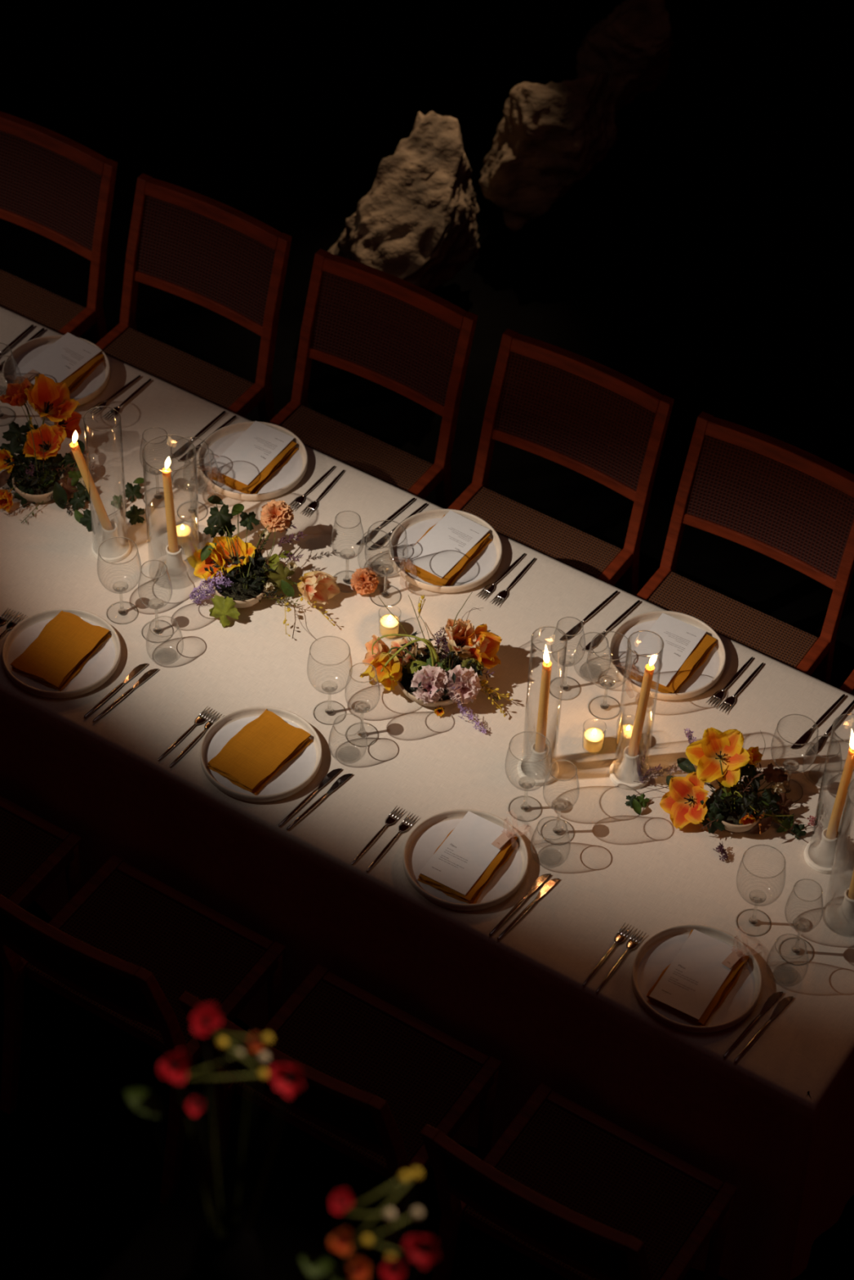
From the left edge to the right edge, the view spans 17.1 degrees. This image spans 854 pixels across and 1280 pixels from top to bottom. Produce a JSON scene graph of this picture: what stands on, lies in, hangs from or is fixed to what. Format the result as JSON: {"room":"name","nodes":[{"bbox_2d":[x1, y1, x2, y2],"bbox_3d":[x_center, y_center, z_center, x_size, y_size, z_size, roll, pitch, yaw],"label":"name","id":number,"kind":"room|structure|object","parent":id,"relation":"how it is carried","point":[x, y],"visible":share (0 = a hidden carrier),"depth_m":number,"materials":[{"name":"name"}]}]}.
{"room":"banquet dining room","nodes":[
{"label":"banquet dining room","id":0,"kind":"room"},
{"bbox_2d":[0,0,853,1279],"bbox_3d":[0.131,0.178,7.529,9.400,0.100,12.400,25,50,21],"label":"floor","id":1,"kind":"structure","parent":0,"point":[706,261],"depth_m":8.80,"materials":[{"name":"stone"}]},
{"bbox_2d":[0,795,82,910],"bbox_3d":[-1.131,0.520,6.468,0.487,0.870,0.516,25,50,21],"label":"dining chair","id":2,"kind":"object","parent":1,"relation":"on","point":[34,851],"visible":0.92,"depth_m":6.51,"materials":[{"name":"wood"}]},
{"bbox_2d":[0,111,117,344],"bbox_3d":[-1.174,-0.930,7.875,0.487,0.870,0.516,25,50,21],"label":"dining chair","id":3,"kind":"object","parent":1,"relation":"on","point":[53,186],"visible":0.8,"depth_m":7.78,"materials":[{"name":"red wood"}]},
{"bbox_2d":[0,854,285,1204],"bbox_3d":[-0.653,0.748,6.266,0.487,0.870,0.516,25,50,21],"label":"dining chair","id":4,"kind":"object","parent":1,"relation":"on","point":[125,948],"visible":0.92,"depth_m":6.29,"materials":[{"name":"wood"}]},
{"bbox_2d":[95,173,292,422],"bbox_3d":[-0.697,-0.703,7.674,0.487,0.870,0.516,25,50,21],"label":"dining chair","id":5,"kind":"object","parent":1,"relation":"on","point":[207,252],"visible":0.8,"depth_m":7.61,"materials":[{"name":"wood"}]},
{"bbox_2d":[124,1002,303,1279],"bbox_3d":[-0.230,0.578,3.099,0.178,0.473,0.102,-10,47,-12],"label":"flower vase","id":6,"kind":"object","parent":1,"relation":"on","point":[226,1248],"visible":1,"depth_m":3.05,"materials":[{"name":"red plant"}]},
{"bbox_2d":[177,964,502,1274],"bbox_3d":[-0.178,0.974,6.066,0.487,0.870,0.516,25,50,21],"label":"dining chair","id":7,"kind":"object","parent":1,"relation":"on","point":[375,1073],"visible":0.73,"depth_m":6.09,"materials":[{"name":"wood"}]},
{"bbox_2d":[300,1168,438,1279],"bbox_3d":[-0.064,0.725,2.972,0.127,0.462,0.092,-10,47,-12],"label":"flower vase","id":8,"kind":"object","parent":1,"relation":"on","point":[422,1250],"visible":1,"depth_m":2.85,"materials":[{"name":"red plant"}]},
{"bbox_2d":[268,248,477,508],"bbox_3d":[-0.216,-0.473,7.471,0.487,0.870,0.516,25,50,21],"label":"dining chair","id":9,"kind":"object","parent":1,"relation":"on","point":[386,330],"visible":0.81,"depth_m":7.40,"materials":[{"name":"wood"}]},
{"bbox_2d":[303,111,479,310],"bbox_3d":[-0.089,-1.206,8.435,0.414,0.515,0.647,21,49,17],"label":"rock","id":10,"kind":"object","parent":1,"relation":"on","point":[416,224],"visible":0.66,"depth_m":8.31,"materials":[{"name":"stone"}]},
{"bbox_2d":[0,306,853,1279],"bbox_3d":[-0.592,0.092,6.981,3.988,0.738,1.159,25,50,21],"label":"tablecloth","id":11,"kind":"object","parent":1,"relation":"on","point":[775,1124],"visible":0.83,"depth_m":6.32,"materials":[{"name":"fabric"}]},
{"bbox_2d":[0,373,97,523],"bbox_3d":[-0.921,-0.471,6.846,0.253,0.220,0.343,0,46,-2],"label":"flower bowl","id":12,"kind":"object","parent":11,"relation":"on","point":[39,481],"visible":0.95,"depth_m":6.86,"materials":[{"name":"ceramic"}]},
{"bbox_2d":[12,462,64,503],"bbox_3d":[-0.938,-0.373,6.872,0.125,0.046,0.125,25,50,21],"label":"bowl","id":13,"kind":"object","parent":12,"relation":"on","point":[42,492],"depth_m":6.84,"materials":[{"name":"ceramic"}]},
{"bbox_2d":[2,334,110,406],"bbox_3d":[-0.933,-0.673,7.176,0.270,0.028,0.270,25,50,21],"label":"dinner plate","id":14,"kind":"object","parent":11,"relation":"on","point":[97,380],"visible":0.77,"depth_m":7.19,"materials":[{"name":"ceramic"}]},
{"bbox_2d":[13,337,104,393],"bbox_3d":[-0.947,-0.671,7.149,0.154,0.046,0.273,24,50,20],"label":"napkin","id":15,"kind":"object","parent":14,"relation":"on","point":[73,381],"visible":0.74,"depth_m":7.15,"materials":[{"name":"yellow"}]},
{"bbox_2d":[13,332,102,384],"bbox_3d":[-0.931,-0.702,7.180,0.114,0.001,0.205,29,51,23],"label":"menu card","id":16,"kind":"object","parent":15,"relation":"on","point":[69,353],"visible":0.99,"depth_m":7.19,"materials":[{"name":"paper"}]},
{"bbox_2d":[1,608,120,698],"bbox_3d":[-0.834,0.032,6.495,0.270,0.028,0.270,25,50,21],"label":"dinner plate","id":17,"kind":"object","parent":11,"relation":"on","point":[104,661],"visible":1,"depth_m":6.49,"materials":[{"name":"ceramic"}]},
{"bbox_2d":[10,610,111,691],"bbox_3d":[-0.835,0.022,6.497,0.141,0.022,0.210,23,49,19],"label":"napkin","id":18,"kind":"object","parent":17,"relation":"on","point":[66,642],"visible":1,"depth_m":6.49,"materials":[{"name":"fabric"}]},
{"bbox_2d":[67,477,146,533],"bbox_3d":[-0.766,-0.327,6.835,0.191,0.041,0.166,-4,46,-6],"label":"sprig","id":19,"kind":"object","parent":11,"relation":"on","point":[133,514],"visible":0.77,"depth_m":6.84,"materials":[{"name":"plant"}]},
{"bbox_2d":[91,520,131,562],"bbox_3d":[-0.749,-0.242,6.732,0.094,0.076,0.094,25,50,21],"label":"candle holder","id":20,"kind":"object","parent":11,"relation":"on","point":[110,544],"visible":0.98,"depth_m":6.73,"materials":[{"name":"white ceramic"}]},
{"bbox_2d":[69,441,113,530],"bbox_3d":[-0.777,-0.365,6.609,0.092,0.340,0.025,5,46,3],"label":"taper candle","id":21,"kind":"object","parent":20,"relation":"in","point":[96,500],"visible":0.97,"depth_m":6.61,"materials":[{"name":"wax"}]},
{"bbox_2d":[83,405,125,558],"bbox_3d":[-0.744,-0.364,6.607,0.086,0.401,0.086,25,50,21],"label":"cylinder","id":22,"kind":"object","parent":20,"relation":"on","point":[120,521],"visible":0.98,"depth_m":6.69,"materials":[{"name":"clear glass"}]},
{"bbox_2d":[84,663,148,718],"bbox_3d":[-0.706,0.112,6.437,0.017,0.007,0.217,29,51,23],"label":"knife","id":23,"kind":"object","parent":11,"relation":"on","point":[136,670],"visible":1,"depth_m":6.44,"materials":[{"name":"metal"}]},
{"bbox_2d":[97,536,141,624],"bbox_3d":[-0.705,-0.133,6.538,0.101,0.203,0.101,23,49,19],"label":"wine glass","id":24,"kind":"object","parent":11,"relation":"on","point":[119,586],"visible":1,"depth_m":6.55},
{"bbox_2d":[92,668,159,722],"bbox_3d":[-0.683,0.122,6.428,0.017,0.007,0.217,30,52,24],"label":"knife","id":25,"kind":"object","parent":11,"relation":"on","point":[147,675],"visible":1,"depth_m":6.43,"materials":[{"name":"metal"}]},
{"bbox_2d":[137,560,173,643],"bbox_3d":[-0.619,-0.090,6.500,0.078,0.203,0.078,25,50,21],"label":"wine glass","id":26,"kind":"object","parent":11,"relation":"on","point":[154,603],"visible":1,"depth_m":6.51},
{"bbox_2d":[137,569,172,608],"bbox_3d":[-0.618,-0.121,6.468,0.078,0.114,0.078,25,50,21],"label":"bowl","id":27,"kind":"object","parent":26,"relation":"on","point":[154,603],"depth_m":6.50,"materials":[{"name":"clear glass"}]},
{"bbox_2d":[139,426,172,507],"bbox_3d":[-0.647,-0.414,6.814,0.078,0.203,0.078,-19,49,-19],"label":"wine glass","id":28,"kind":"object","parent":11,"relation":"on","point":[157,495],"visible":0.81,"depth_m":6.83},
{"bbox_2d":[142,435,198,589],"bbox_3d":[-0.589,-0.293,6.578,0.123,0.376,0.123,25,50,21],"label":"cylinder","id":29,"kind":"object","parent":11,"relation":"on","point":[187,544],"visible":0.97,"depth_m":6.65,"materials":[{"name":"clear glass"}]},
{"bbox_2d":[160,543,189,581],"bbox_3d":[-0.593,-0.188,6.686,0.069,0.076,0.069,25,50,21],"label":"candle holder","id":30,"kind":"object","parent":11,"relation":"on","point":[177,568],"visible":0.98,"depth_m":6.68,"materials":[{"name":"white ceramic"}]},
{"bbox_2d":[161,467,178,552],"bbox_3d":[-0.591,-0.308,6.564,0.030,0.331,0.026,25,50,21],"label":"taper candle","id":31,"kind":"object","parent":30,"relation":"in","point":[166,477],"visible":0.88,"depth_m":6.57,"materials":[{"name":"wax"}]},
{"bbox_2d":[168,436,212,522],"bbox_3d":[-0.562,-0.379,6.783,0.101,0.203,0.101,-14,48,-15],"label":"wine glass","id":32,"kind":"object","parent":11,"relation":"on","point":[190,486],"visible":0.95,"depth_m":6.80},
{"bbox_2d":[197,421,307,501],"bbox_3d":[-0.427,-0.436,6.967,0.270,0.028,0.270,25,50,21],"label":"dinner plate","id":33,"kind":"object","parent":11,"relation":"on","point":[289,475],"visible":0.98,"depth_m":6.96,"materials":[{"name":"ceramic"}]},
{"bbox_2d":[206,440,298,493],"bbox_3d":[-0.448,-0.431,6.937,0.154,0.046,0.274,24,50,20],"label":"napkin","id":34,"kind":"object","parent":33,"relation":"on","point":[255,486],"visible":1,"depth_m":6.92,"materials":[{"name":"yellow"}]},
{"bbox_2d":[208,421,293,484],"bbox_3d":[-0.429,-0.459,6.965,0.114,0.001,0.205,25,50,20],"label":"menu card","id":35,"kind":"object","parent":34,"relation":"on","point":[260,444],"visible":1,"depth_m":6.96,"materials":[{"name":"paper"}]},
{"bbox_2d":[200,706,322,802],"bbox_3d":[-0.367,0.254,6.298,0.270,0.028,0.270,25,50,21],"label":"dinner plate","id":36,"kind":"object","parent":11,"relation":"on","point":[295,775],"visible":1,"depth_m":6.29,"materials":[{"name":"ceramic"}]},
{"bbox_2d":[206,708,313,795],"bbox_3d":[-0.369,0.246,6.299,0.141,0.022,0.210,29,51,23],"label":"napkin","id":37,"kind":"object","parent":36,"relation":"on","point":[257,752],"visible":1,"depth_m":6.29,"materials":[{"name":"fabric"}]},
{"bbox_2d":[189,495,340,637],"bbox_3d":[-0.373,-0.175,6.618,0.350,0.167,0.327,5,46,2],"label":"flower bowl","id":38,"kind":"object","parent":11,"relation":"on","point":[237,584],"visible":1,"depth_m":6.63,"materials":[{"name":"ceramic"}]},
{"bbox_2d":[213,564,267,608],"bbox_3d":[-0.435,-0.119,6.646,0.129,0.046,0.129,25,50,21],"label":"bowl","id":39,"kind":"object","parent":38,"relation":"on","point":[240,600],"depth_m":6.61,"materials":[{"name":"ceramic"}]},
{"bbox_2d":[278,768,342,826],"bbox_3d":[-0.258,0.342,6.232,0.017,0.007,0.217,29,51,24],"label":"knife","id":40,"kind":"object","parent":11,"relation":"on","point":[333,773],"visible":1,"depth_m":6.24,"materials":[{"name":"metal"}]},
{"bbox_2d":[286,773,352,830],"bbox_3d":[-0.237,0.351,6.224,0.017,0.007,0.217,31,52,25],"label":"knife","id":41,"kind":"object","parent":11,"relation":"on","point":[344,778],"visible":1,"depth_m":6.23,"materials":[{"name":"metal"}]},
{"bbox_2d":[306,635,352,724],"bbox_3d":[-0.217,0.093,6.338,0.101,0.203,0.101,26,50,22],"label":"wine glass","id":42,"kind":"object","parent":11,"relation":"on","point":[329,686],"visible":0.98,"depth_m":6.35,"materials":[{"name":"glass"}]},
{"bbox_2d":[306,653,352,694],"bbox_3d":[-0.215,0.065,6.309,0.101,0.119,0.101,9,46,7],"label":"bowl","id":43,"kind":"object","parent":42,"relation":"on","point":[329,686],"depth_m":6.34,"materials":[{"name":"clear glass"}]},
{"bbox_2d":[330,510,364,592],"bbox_3d":[-0.185,-0.208,6.632,0.078,0.203,0.078,-16,49,-17],"label":"wine glass","id":44,"kind":"object","parent":11,"relation":"on","point":[346,553],"visible":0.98,"depth_m":6.64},
{"bbox_2d":[330,520,364,559],"bbox_3d":[-0.184,-0.238,6.601,0.078,0.114,0.078,-16,49,-17],"label":"bowl","id":45,"kind":"object","parent":44,"relation":"on","point":[346,553],"depth_m":6.63,"materials":[{"name":"clear glass"}]},
{"bbox_2d":[344,662,380,746],"bbox_3d":[-0.143,0.141,6.295,0.078,0.203,0.078,-13,48,-15],"label":"wine glass","id":46,"kind":"object","parent":11,"relation":"on","point":[362,707],"visible":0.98,"depth_m":6.31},
{"bbox_2d":[344,673,380,713],"bbox_3d":[-0.142,0.111,6.263,0.078,0.114,0.078,-13,48,-15],"label":"bowl","id":47,"kind":"object","parent":46,"relation":"on","point":[362,707],"depth_m":6.30,"materials":[{"name":"clear glass"}]},
{"bbox_2d":[350,567,378,595],"bbox_3d":[-0.147,-0.140,6.665,0.067,0.062,0.066,25,50,21],"label":"flower","id":48,"kind":"object","parent":11,"relation":"on","point":[363,581],"visible":1,"depth_m":6.65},
{"bbox_2d":[351,804,405,864],"bbox_3d":[-0.108,0.424,6.159,0.024,0.006,0.192,26,50,21],"label":"fork","id":49,"kind":"object","parent":11,"relation":"on","point":[389,820],"visible":1,"depth_m":6.17,"materials":[{"name":"metal"}]},
{"bbox_2d":[364,520,408,606],"bbox_3d":[-0.095,-0.174,6.603,0.101,0.203,0.101,33,53,26],"label":"wine glass","id":50,"kind":"object","parent":11,"relation":"on","point":[385,569],"visible":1,"depth_m":6.62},
{"bbox_2d":[364,535,408,576],"bbox_3d":[-0.094,-0.203,6.573,0.101,0.119,0.101,14,47,11],"label":"bowl","id":51,"kind":"object","parent":50,"relation":"on","point":[385,569],"depth_m":6.61,"materials":[{"name":"clear glass"}]},
{"bbox_2d":[378,609,400,638],"bbox_3d":[-0.086,-0.040,6.567,0.052,0.069,0.052,25,50,21],"label":"votive candle","id":52,"kind":"object","parent":11,"relation":"on","point":[388,624],"visible":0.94,"depth_m":6.56,"materials":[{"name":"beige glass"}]},
{"bbox_2d":[366,812,418,872],"bbox_3d":[-0.078,0.439,6.146,0.024,0.006,0.192,25,50,21],"label":"fork","id":53,"kind":"object","parent":11,"relation":"on","point":[402,827],"visible":1,"depth_m":6.15,"materials":[{"name":"metal"}]},
{"bbox_2d":[359,591,512,733],"bbox_3d":[0.031,0.033,6.423,0.361,0.181,0.256,13,47,10],"label":"flower bowl","id":54,"kind":"object","parent":11,"relation":"on","point":[429,675],"visible":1,"depth_m":6.41,"materials":[{"name":"ceramic"}]},
{"bbox_2d":[396,646,466,706],"bbox_3d":[0.017,0.092,6.460,0.177,0.046,0.177,25,50,21],"label":"bowl","id":55,"kind":"object","parent":54,"relation":"on","point":[404,682],"depth_m":6.42,"materials":[{"name":"ceramic"}]},
{"bbox_2d":[388,508,502,592],"bbox_3d":[0.044,-0.210,6.767,0.270,0.028,0.270,25,50,21],"label":"dinner plate","id":56,"kind":"object","parent":11,"relation":"on","point":[484,566],"visible":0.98,"depth_m":6.77,"materials":[{"name":"ceramic"}]},
{"bbox_2d":[399,514,492,586],"bbox_3d":[0.022,-0.203,6.734,0.154,0.046,0.274,25,50,20],"label":"napkin","id":57,"kind":"object","parent":56,"relation":"on","point":[449,579],"visible":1,"depth_m":6.71,"materials":[{"name":"yellow"}]},
{"bbox_2d":[401,510,489,577],"bbox_3d":[0.045,-0.228,6.761,0.114,0.001,0.205,27,51,22],"label":"menu card","id":58,"kind":"object","parent":57,"relation":"on","point":[455,535],"visible":1,"depth_m":6.76,"materials":[{"name":"paper"}]},
{"bbox_2d":[402,808,528,911],"bbox_3d":[0.082,0.473,6.105,0.270,0.028,0.270,25,50,21],"label":"dinner plate","id":59,"kind":"object","parent":11,"relation":"on","point":[420,845],"visible":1,"depth_m":6.11,"materials":[{"name":"ceramic"}]},
{"bbox_2d":[417,829,519,903],"bbox_3d":[0.112,0.444,6.110,0.153,0.046,0.274,24,50,20],"label":"napkin","id":60,"kind":"object","parent":59,"relation":"on","point":[474,892],"visible":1,"depth_m":6.06,"materials":[{"name":"yellow"}]},
{"bbox_2d":[419,811,513,895],"bbox_3d":[0.086,0.455,6.098,0.114,0.001,0.205,25,50,20],"label":"menu card","id":61,"kind":"object","parent":60,"relation":"on","point":[462,858],"visible":1,"depth_m":6.09,"materials":[{"name":"paper"}]},
{"bbox_2d":[488,873,551,935],"bbox_3d":[0.195,0.558,6.040,0.017,0.007,0.217,29,52,24],"label":"knife","id":62,"kind":"object","parent":11,"relation":"on","point":[540,880],"visible":1,"depth_m":6.04,"materials":[{"name":"metal"}]},
{"bbox_2d":[504,731,551,821],"bbox_3d":[0.217,0.298,6.157,0.101,0.203,0.101,9,46,6],"label":"wine glass","id":63,"kind":"object","parent":11,"relation":"on","point":[526,782],"visible":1,"depth_m":6.17,"materials":[{"name":"glass"}]},
{"bbox_2d":[497,878,559,940],"bbox_3d":[0.212,0.567,6.032,0.017,0.007,0.217,30,52,24],"label":"knife","id":64,"kind":"object","parent":11,"relation":"on","point":[548,885],"visible":1,"depth_m":6.04,"materials":[{"name":"metal"}]},
{"bbox_2d":[516,742,559,786],"bbox_3d":[0.247,0.263,6.283,0.094,0.076,0.094,25,50,21],"label":"candle holder","id":65,"kind":"object","parent":11,"relation":"on","point":[522,767],"visible":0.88,"depth_m":6.28,"materials":[{"name":"white ceramic"}]},
{"bbox_2d":[534,660,551,752],"bbox_3d":[0.253,0.137,6.153,0.024,0.351,0.024,25,50,21],"label":"taper candle","id":66,"kind":"object","parent":65,"relation":"in","point":[540,745],"visible":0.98,"depth_m":6.15,"materials":[{"name":"wax"}]},
{"bbox_2d":[524,626,567,779],"bbox_3d":[0.252,0.139,6.156,0.078,0.406,0.078,25,50,21],"label":"cylinder","id":67,"kind":"object","parent":65,"relation":"on","point":[536,771],"visible":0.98,"depth_m":6.23,"materials":[{"name":"clear glass"}]},
{"bbox_2d":[540,760,579,844],"bbox_3d":[0.286,0.347,6.113,0.078,0.203,0.078,36,54,28],"label":"wine glass","id":68,"kind":"object","parent":11,"relation":"on","point":[558,804],"visible":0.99,"depth_m":6.12,"materials":[{"name":"glass"}]},
{"bbox_2d":[549,616,585,700],"bbox_3d":[0.316,0.040,6.412,0.078,0.203,0.078,-34,56,-30],"label":"wine glass","id":69,"kind":"object","parent":11,"relation":"on","point":[570,660],"visible":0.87,"depth_m":6.42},
{"bbox_2d":[550,631,585,666],"bbox_3d":[0.317,0.009,6.381,0.078,0.114,0.078,-34,56,-30],"label":"bowl","id":70,"kind":"object","parent":69,"relation":"on","point":[570,660],"depth_m":6.41,"materials":[{"name":"clear glass"}]},
{"bbox_2d":[582,722,606,755],"bbox_3d":[0.371,0.215,6.338,0.052,0.069,0.052,25,50,21],"label":"votive candle","id":71,"kind":"object","parent":11,"relation":"on","point":[593,737],"visible":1,"depth_m":6.33,"materials":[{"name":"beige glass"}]},
{"bbox_2d":[582,922,634,986],"bbox_3d":[0.375,0.659,5.950,0.024,0.006,0.192,26,50,21],"label":"fork","id":72,"kind":"object","parent":11,"relation":"on","point":[618,938],"visible":1,"depth_m":5.96,"materials":[{"name":"metal"}]},
{"bbox_2d":[586,631,631,719],"bbox_3d":[0.405,0.083,6.374,0.101,0.203,0.101,31,52,25],"label":"wine glass","id":73,"kind":"object","parent":11,"relation":"on","point":[606,682],"visible":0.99,"depth_m":6.39,"materials":[{"name":"glass"}]},
{"bbox_2d":[586,644,631,689],"bbox_3d":[0.406,0.054,6.345,0.101,0.119,0.101,-1,46,-3],"label":"bowl","id":74,"kind":"object","parent":73,"relation":"on","point":[606,682],"depth_m":6.38,"materials":[{"name":"clear glass"}]},
{"bbox_2d":[595,928,645,992],"bbox_3d":[0.401,0.671,5.940,0.024,0.006,0.192,25,50,21],"label":"fork","id":75,"kind":"object","parent":11,"relation":"on","point":[631,944],"visible":1,"depth_m":5.95,"materials":[{"name":"metal"}]},
{"bbox_2d":[608,746,650,790],"bbox_3d":[0.451,0.271,6.283,0.094,0.076,0.094,25,50,21],"label":"candle holder","id":76,"kind":"object","parent":11,"relation":"on","point":[630,762],"visible":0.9,"depth_m":6.28,"materials":[{"name":"white ceramic"}]},
{"bbox_2d":[617,630,663,783],"bbox_3d":[0.456,0.148,6.156,0.078,0.406,0.078,25,50,21],"label":"cylinder","id":77,"kind":"object","parent":76,"relation":"on","point":[628,775],"visible":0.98,"depth_m":6.23,"materials":[{"name":"clear glass"}]},
{"bbox_2d":[626,663,654,756],"bbox_3d":[0.464,0.145,6.151,0.040,0.356,0.024,6,46,4],"label":"taper candle","id":78,"kind":"object","parent":76,"relation":"in","point":[637,726],"visible":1,"depth_m":6.15,"materials":[{"name":"wax"}]},
{"bbox_2d":[608,610,725,700],"bbox_3d":[0.552,0.037,6.547,0.270,0.028,0.270,25,50,21],"label":"dinner plate","id":79,"kind":"object","parent":11,"relation":"on","point":[709,673],"visible":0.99,"depth_m":6.55,"materials":[{"name":"ceramic"}]},
{"bbox_2d":[622,633,716,693],"bbox_3d":[0.537,0.047,6.513,0.154,0.046,0.274,25,50,21],"label":"napkin","id":80,"kind":"object","parent":79,"relation":"on","point":[701,651],"visible":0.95,"depth_m":6.50,"materials":[{"name":"yellow"}]},
{"bbox_2d":[622,613,706,686],"bbox_3d":[0.545,0.021,6.539,0.114,0.001,0.205,24,50,20],"label":"menu card","id":81,"kind":"object","parent":80,"relation":"on","point":[679,637],"visible":1,"depth_m":6.54,"materials":[{"name":"paper"}]},
{"bbox_2d":[631,924,761,1032],"bbox_3d":[0.558,0.703,5.900,0.270,0.028,0.270,25,50,21],"label":"dinner plate","id":82,"kind":"object","parent":11,"relation":"on","point":[659,950],"visible":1,"depth_m":5.91,"materials":[{"name":"ceramic"}]},
{"bbox_2d":[645,929,749,1026],"bbox_3d":[0.584,0.676,5.904,0.153,0.046,0.274,25,50,20],"label":"napkin","id":83,"kind":"object","parent":82,"relation":"on","point":[733,957],"visible":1,"depth_m":5.87,"materials":[{"name":"yellow"}]},
{"bbox_2d":[648,928,742,1019],"bbox_3d":[0.557,0.691,5.889,0.114,0.001,0.205,24,50,20],"label":"menu card","id":84,"kind":"object","parent":83,"relation":"on","point":[695,975],"visible":1,"depth_m":5.88,"materials":[{"name":"paper"}]},
{"bbox_2d":[624,727,823,861],"bbox_3d":[0.682,0.319,6.184,0.443,0.164,0.288,28,51,23],"label":"flower bowl","id":85,"kind":"object","parent":11,"relation":"on","point":[734,806],"visible":0.96,"depth_m":6.20,"materials":[{"name":"ceramic"}]},
{"bbox_2d":[711,784,764,832],"bbox_3d":[0.675,0.374,6.213,0.125,0.046,0.125,25,50,21],"label":"bowl","id":86,"kind":"object","parent":85,"relation":"on","point":[727,819],"depth_m":6.18,"materials":[{"name":"ceramic"}]},
{"bbox_2d":[723,991,783,1057],"bbox_3d":[0.666,0.786,5.839,0.017,0.007,0.217,30,52,24],"label":"knife","id":87,"kind":"object","parent":11,"relation":"on","point":[772,998],"visible":1,"depth_m":5.84,"materials":[{"name":"metal"}]},
{"bbox_2d":[735,844,785,936],"bbox_3d":[0.693,0.527,5.954,0.101,0.203,0.101,17,48,14],"label":"wine glass","id":88,"kind":"object","parent":11,"relation":"on","point":[757,896],"visible":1,"depth_m":5.97,"materials":[{"name":"glass"}]},
{"bbox_2d":[736,858,785,906],"bbox_3d":[0.695,0.499,5.925,0.101,0.119,0.101,10,46,7],"label":"bowl","id":89,"kind":"object","parent":88,"relation":"on","point":[757,896],"depth_m":5.96,"materials":[{"name":"clear glass"}]},
{"bbox_2d":[733,996,793,1062],"bbox_3d":[0.687,0.795,5.831,0.017,0.007,0.217,29,52,24],"label":"knife","id":90,"kind":"object","parent":11,"relation":"on","point":[784,1002],"visible":1,"depth_m":5.84,"materials":[{"name":"metal"}]},
{"bbox_2d":[769,714,817,802],"bbox_3d":[0.797,0.263,6.215,0.101,0.203,0.101,-25,52,-24],"label":"wine glass","id":91,"kind":"object","parent":11,"relation":"on","point":[790,765],"visible":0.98,"depth_m":6.22,"materials":[{"name":"glass"}]},
{"bbox_2d":[770,725,817,773],"bbox_3d":[0.798,0.234,6.186,0.101,0.119,0.101,11,46,9],"label":"bowl","id":92,"kind":"object","parent":91,"relation":"on","point":[790,765],"depth_m":6.22,"materials":[{"name":"clear glass"}]},
{"bbox_2d":[777,878,822,964],"bbox_3d":[0.777,0.583,5.904,0.078,0.203,0.078,30,52,24],"label":"wine glass","id":93,"kind":"object","parent":11,"relation":"on","point":[800,923],"visible":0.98,"depth_m":5.92,"materials":[{"name":"glass"}]},
{"bbox_2d":[784,888,822,931],"bbox_3d":[0.779,0.552,5.872,0.078,0.114,0.078,30,52,24],"label":"bowl","id":94,"kind":"object","parent":93,"relation":"on","point":[800,923],"depth_m":5.91,"materials":[{"name":"clear glass"}]},
{"bbox_2d":[790,693,844,748],"bbox_3d":[0.888,0.185,6.431,0.017,0.007,0.217,30,52,25],"label":"knife","id":95,"kind":"object","parent":11,"relation":"on","point":[805,736],"visible":0.98,"depth_m":6.42,"materials":[{"name":"metal"}]},
{"bbox_2d":[803,827,848,874],"bbox_3d":[0.865,0.443,6.133,0.098,0.076,0.098,25,50,21],"label":"candle holder","id":96,"kind":"object","parent":11,"relation":"on","point":[809,854],"visible":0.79,"depth_m":6.13,"materials":[{"name":"white ceramic"}]},
{"bbox_2d":[814,713,853,867],"bbox_3d":[0.870,0.321,6.008,0.083,0.401,0.083,25,50,21],"label":"cylinder","id":97,"kind":"object","parent":96,"relation":"on","point":[824,858],"visible":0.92,"depth_m":6.09,"materials":[{"name":"clear glass"}]},
{"bbox_2d":[825,746,853,839],"bbox_3d":[0.875,0.315,6.003,0.033,0.356,0.024,-5,46,-7],"label":"taper candle","id":98,"kind":"object","parent":96,"relation":"in","point":[837,808],"visible":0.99,"depth_m":6.01,"materials":[{"name":"wax"}]},
{"bbox_2d":[824,888,853,935],"bbox_3d":[0.897,0.561,6.019,0.103,0.076,0.103,25,50,21],"label":"candle holder","id":99,"kind":"object","parent":11,"relation":"on","point":[846,904],"visible":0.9,"depth_m":6.02,"materials":[{"name":"white ceramic"}]},
{"bbox_2d":[830,778,853,937],"bbox_3d":[0.902,0.450,5.904,0.113,0.396,0.113,25,50,21],"label":"cylinder","id":100,"kind":"object","parent":11,"relation":"on","point":[844,926],"visible":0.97,"depth_m":5.98,"materials":[{"name":"clear glass"}]},
{"bbox_2d":[479,70,617,231],"bbox_3d":[0.375,-1.532,8.813,0.325,0.456,0.561,25,50,21],"label":"rock","id":101,"kind":"object","parent":1,"relation":"on","point":[549,136],"visible":1,"depth_m":8.69,"materials":[{"name":"stone"}]},
{"bbox_2d":[448,328,674,595],"bbox_3d":[0.264,-0.244,7.268,0.487,0.870,0.516,25,50,21],"label":"dining chair","id":102,"kind":"object","parent":1,"relation":"on","point":[582,415],"visible":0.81,"depth_m":7.20,"materials":[{"name":"wood"}]},
{"bbox_2d":[420,1083,737,1279],"bbox_3d":[0.307,1.206,5.861,0.487,0.870,0.516,25,50,21],"label":"dining chair","id":103,"kind":"object","parent":1,"relation":"on","point":[566,1187],"visible":1,"depth_m":5.88,"materials":[{"name":"wood"}]},
{"bbox_2d":[575,0,674,112],"bbox_3d":[0.661,-1.913,9.213,0.280,0.430,0.416,21,49,17],"label":"rock","id":104,"kind":"object","parent":1,"relation":"on","point":[632,44],"visible":0.86,"depth_m":9.10,"materials":[{"name":"stone"}]},
{"bbox_2d":[635,411,853,684],"bbox_3d":[0.737,-0.019,7.069,0.487,0.870,0.516,25,50,21],"label":"dining chair","id":105,"kind":"object","parent":1,"relation":"on","point":[778,500],"visible":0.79,"depth_m":7.00,"materials":[{"name":"wood"}]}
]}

